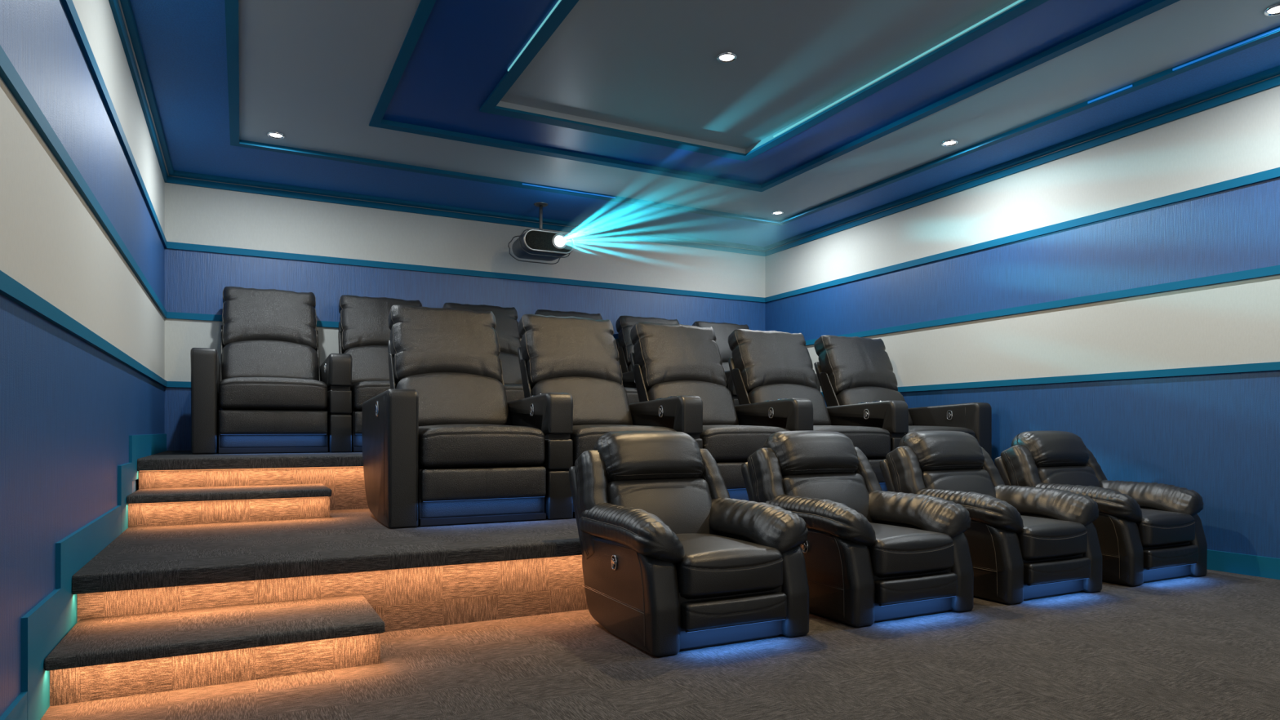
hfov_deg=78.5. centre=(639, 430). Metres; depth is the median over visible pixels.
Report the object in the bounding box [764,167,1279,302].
trim
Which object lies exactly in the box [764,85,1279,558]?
wall
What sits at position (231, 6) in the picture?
trim
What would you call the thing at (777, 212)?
recessed light
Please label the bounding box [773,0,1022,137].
light strip
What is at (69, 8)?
trim
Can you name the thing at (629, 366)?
lumbar cushion
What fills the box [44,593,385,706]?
carpeted step
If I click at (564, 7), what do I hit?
trim
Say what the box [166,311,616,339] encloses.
trim
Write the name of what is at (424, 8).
trim
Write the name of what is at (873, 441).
seat cushion
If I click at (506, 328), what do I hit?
cushion
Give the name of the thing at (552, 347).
cushion
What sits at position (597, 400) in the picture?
lumbar cushion
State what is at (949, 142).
recessed light
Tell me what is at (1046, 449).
pillow
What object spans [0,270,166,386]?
trim
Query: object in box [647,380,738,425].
lumbar cushion
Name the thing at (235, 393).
seat cushion
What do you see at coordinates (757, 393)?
lumbar cushion
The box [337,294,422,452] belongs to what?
recliner
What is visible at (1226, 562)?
baseboard
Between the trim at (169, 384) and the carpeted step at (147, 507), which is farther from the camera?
the trim at (169, 384)
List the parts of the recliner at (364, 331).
kick panel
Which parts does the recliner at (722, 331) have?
armrest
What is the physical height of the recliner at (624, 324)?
1.143 m
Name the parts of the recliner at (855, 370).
recline lever, armrest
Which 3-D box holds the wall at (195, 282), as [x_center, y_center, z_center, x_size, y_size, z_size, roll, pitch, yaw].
[-1.028,-0.576,6.579,5.080,2.635,0.001,0,0,-27]
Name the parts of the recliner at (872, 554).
recline lever, armrest, kick panel, armrest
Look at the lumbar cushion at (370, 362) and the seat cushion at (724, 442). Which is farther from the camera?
the lumbar cushion at (370, 362)
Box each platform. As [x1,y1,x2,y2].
[71,508,587,631]
[137,450,368,510]
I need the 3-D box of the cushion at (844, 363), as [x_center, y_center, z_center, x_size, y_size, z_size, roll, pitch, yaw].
[1.605,-0.473,5.818,0.601,0.458,0.298,0,0,-27]
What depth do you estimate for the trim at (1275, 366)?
4.65 m
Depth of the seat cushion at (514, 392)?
5.47 m
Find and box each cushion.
[218,377,327,410]
[222,286,317,350]
[222,339,319,380]
[338,294,422,353]
[343,345,389,384]
[350,380,390,411]
[387,304,502,385]
[395,372,510,426]
[418,423,544,467]
[442,302,520,355]
[498,351,522,384]
[504,383,524,402]
[518,314,622,389]
[531,376,632,425]
[534,309,602,319]
[569,424,676,463]
[607,478,719,535]
[615,315,679,366]
[624,386,639,404]
[627,363,632,371]
[630,321,726,391]
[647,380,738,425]
[675,533,782,599]
[691,320,749,362]
[699,425,790,461]
[721,362,729,371]
[728,328,817,393]
[747,383,831,425]
[782,473,877,523]
[813,334,897,395]
[813,425,890,457]
[835,386,912,426]
[867,522,954,577]
[905,426,975,437]
[922,469,995,497]
[1016,515,1087,560]
[1037,466,1101,487]
[1136,508,1195,547]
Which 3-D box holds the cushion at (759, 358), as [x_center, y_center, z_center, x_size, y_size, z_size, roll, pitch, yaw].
[0.928,-0.473,5.473,0.601,0.458,0.298,0,0,-27]
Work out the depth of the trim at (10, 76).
2.26 m
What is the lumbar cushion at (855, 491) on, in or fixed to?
on the recliner at (872, 554)
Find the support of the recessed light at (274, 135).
in the ceiling
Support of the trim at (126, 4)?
attached to the ceiling
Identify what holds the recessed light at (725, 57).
in the ceiling
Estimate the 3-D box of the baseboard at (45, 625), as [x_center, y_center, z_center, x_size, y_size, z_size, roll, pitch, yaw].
[-1.169,0.382,1.273,0.013,0.718,9.329,0,0,-27]
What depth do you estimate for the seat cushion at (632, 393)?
5.89 m
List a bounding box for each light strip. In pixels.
[507,0,561,71]
[522,183,615,198]
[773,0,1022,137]
[1087,84,1132,103]
[1172,26,1279,71]
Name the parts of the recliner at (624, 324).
console armrest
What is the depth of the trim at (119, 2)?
5.31 m
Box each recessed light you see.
[266,131,284,138]
[716,52,737,62]
[771,210,783,215]
[941,139,958,146]
[1263,3,1279,16]
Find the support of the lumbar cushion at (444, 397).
on the recliner at (445, 444)
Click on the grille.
(538, 240)
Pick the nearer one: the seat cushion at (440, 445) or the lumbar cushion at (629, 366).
the seat cushion at (440, 445)
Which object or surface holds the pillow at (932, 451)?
on the recliner at (1025, 543)
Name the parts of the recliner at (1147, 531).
armrest, kick panel, armrest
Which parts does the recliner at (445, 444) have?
recline lever, armrest, kick panel, recline lever, console armrest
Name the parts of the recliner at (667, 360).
kick panel, recline lever, console armrest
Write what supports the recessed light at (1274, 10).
in the ceiling
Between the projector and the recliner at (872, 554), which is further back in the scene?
the projector
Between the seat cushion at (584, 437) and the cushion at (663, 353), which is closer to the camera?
the seat cushion at (584, 437)
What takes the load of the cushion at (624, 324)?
on the recliner at (624, 324)
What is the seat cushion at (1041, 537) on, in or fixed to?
on the recliner at (1025, 543)
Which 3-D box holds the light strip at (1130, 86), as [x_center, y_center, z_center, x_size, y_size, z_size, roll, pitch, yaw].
[2.515,-1.801,4.198,0.005,0.009,0.240,0,0,-27]
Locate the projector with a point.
(540, 244)
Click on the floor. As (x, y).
(1207, 646)
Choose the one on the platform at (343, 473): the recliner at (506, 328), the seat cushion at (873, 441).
the recliner at (506, 328)
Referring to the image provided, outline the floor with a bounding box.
[40,569,1279,719]
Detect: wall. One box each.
[0,0,164,716]
[164,182,764,450]
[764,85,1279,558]
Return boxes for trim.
[0,44,166,318]
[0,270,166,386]
[60,0,166,248]
[108,0,1279,256]
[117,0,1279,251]
[166,241,764,302]
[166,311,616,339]
[166,381,191,387]
[224,0,1279,226]
[368,0,1180,191]
[479,0,1048,161]
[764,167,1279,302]
[804,265,1279,345]
[820,361,1279,396]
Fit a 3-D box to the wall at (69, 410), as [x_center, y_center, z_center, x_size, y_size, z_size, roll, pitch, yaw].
[-1.175,-0.576,1.270,0.001,2.635,9.329,0,0,-27]
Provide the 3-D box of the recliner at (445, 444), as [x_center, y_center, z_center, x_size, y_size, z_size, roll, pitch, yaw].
[-0.949,-0.130,4.130,0.910,1.143,0.989,0,0,-27]
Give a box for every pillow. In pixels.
[593,431,704,483]
[762,431,859,476]
[898,431,984,471]
[1011,431,1088,467]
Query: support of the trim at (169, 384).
attached to the wall at (195, 282)
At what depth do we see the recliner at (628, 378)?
6.42 m
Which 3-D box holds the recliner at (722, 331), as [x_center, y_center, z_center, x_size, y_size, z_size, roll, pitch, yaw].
[0.999,-0.431,6.966,0.759,1.143,0.989,0,0,-27]
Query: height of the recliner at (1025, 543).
0.741 m
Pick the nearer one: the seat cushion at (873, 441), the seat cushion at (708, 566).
the seat cushion at (708, 566)
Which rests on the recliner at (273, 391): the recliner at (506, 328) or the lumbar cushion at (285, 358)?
the lumbar cushion at (285, 358)
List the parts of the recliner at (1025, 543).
armrest, kick panel, armrest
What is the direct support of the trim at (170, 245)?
attached to the wall at (195, 282)
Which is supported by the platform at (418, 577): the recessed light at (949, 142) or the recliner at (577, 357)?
the recliner at (577, 357)
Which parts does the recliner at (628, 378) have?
console armrest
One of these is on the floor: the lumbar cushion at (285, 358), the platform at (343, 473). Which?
the platform at (343, 473)
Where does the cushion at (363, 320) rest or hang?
on the recliner at (364, 331)
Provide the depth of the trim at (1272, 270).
4.77 m
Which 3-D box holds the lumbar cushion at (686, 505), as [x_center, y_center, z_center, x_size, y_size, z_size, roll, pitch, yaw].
[0.083,0.355,3.173,0.472,0.315,0.248,0,0,-27]
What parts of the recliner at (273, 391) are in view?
armrest, kick panel, recline lever, console armrest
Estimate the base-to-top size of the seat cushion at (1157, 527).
0.176 m
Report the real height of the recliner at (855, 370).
1.143 m
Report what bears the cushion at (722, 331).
on the recliner at (722, 331)
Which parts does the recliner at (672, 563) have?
recline lever, armrest, kick panel, armrest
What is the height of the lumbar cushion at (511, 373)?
0.353 m
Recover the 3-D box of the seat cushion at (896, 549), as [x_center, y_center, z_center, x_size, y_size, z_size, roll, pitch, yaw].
[0.982,0.487,3.285,0.416,0.176,0.520,0,0,-27]
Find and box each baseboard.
[0,434,166,719]
[1207,549,1279,579]
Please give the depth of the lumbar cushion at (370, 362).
5.58 m
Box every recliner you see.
[190,286,352,454]
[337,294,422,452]
[361,304,573,528]
[442,302,524,402]
[517,314,702,518]
[534,309,639,404]
[568,431,809,657]
[615,315,739,405]
[630,321,813,501]
[691,320,820,391]
[728,328,908,491]
[741,431,973,627]
[813,334,991,458]
[879,431,1102,604]
[994,431,1207,586]
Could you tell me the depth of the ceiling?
4.20 m
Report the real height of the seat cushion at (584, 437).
0.204 m
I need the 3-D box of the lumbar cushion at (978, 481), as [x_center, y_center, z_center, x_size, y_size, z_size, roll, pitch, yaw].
[1.598,0.355,3.944,0.472,0.315,0.248,0,0,-27]
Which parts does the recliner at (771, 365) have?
recline lever, console armrest, kick panel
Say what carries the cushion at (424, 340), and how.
on the recliner at (445, 444)
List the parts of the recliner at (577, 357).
recline lever, console armrest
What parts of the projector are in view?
ceiling plate, len glass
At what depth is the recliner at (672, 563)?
2.81 m
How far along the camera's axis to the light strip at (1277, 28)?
3.69 m
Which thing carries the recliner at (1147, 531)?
on the floor
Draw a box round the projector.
[507,202,574,264]
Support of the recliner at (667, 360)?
on the platform at (418, 577)
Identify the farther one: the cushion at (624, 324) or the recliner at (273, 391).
the cushion at (624, 324)
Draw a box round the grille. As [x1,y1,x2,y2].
[525,231,573,252]
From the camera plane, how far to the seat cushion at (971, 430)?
5.11 m
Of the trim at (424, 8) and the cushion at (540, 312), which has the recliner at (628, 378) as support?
the cushion at (540, 312)
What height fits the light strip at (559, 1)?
0.008 m
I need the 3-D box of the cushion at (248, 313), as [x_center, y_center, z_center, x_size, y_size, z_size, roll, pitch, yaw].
[-2.603,-0.774,5.520,0.601,0.458,0.298,0,0,-27]
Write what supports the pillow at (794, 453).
on the recliner at (872, 554)
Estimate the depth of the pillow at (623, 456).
3.16 m
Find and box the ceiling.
[129,0,1279,246]
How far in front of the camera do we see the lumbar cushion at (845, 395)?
5.59 m
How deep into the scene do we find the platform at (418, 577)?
2.95 m
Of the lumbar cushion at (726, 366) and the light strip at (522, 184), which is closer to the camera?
the light strip at (522, 184)
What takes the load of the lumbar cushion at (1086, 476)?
on the recliner at (1147, 531)
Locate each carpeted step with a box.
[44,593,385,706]
[126,483,332,527]
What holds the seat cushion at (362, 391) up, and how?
on the recliner at (364, 331)
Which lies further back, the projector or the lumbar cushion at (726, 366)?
the lumbar cushion at (726, 366)
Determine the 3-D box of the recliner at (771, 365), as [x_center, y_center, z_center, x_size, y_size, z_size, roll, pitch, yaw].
[1.148,-0.130,5.198,0.758,1.143,0.989,0,0,-27]

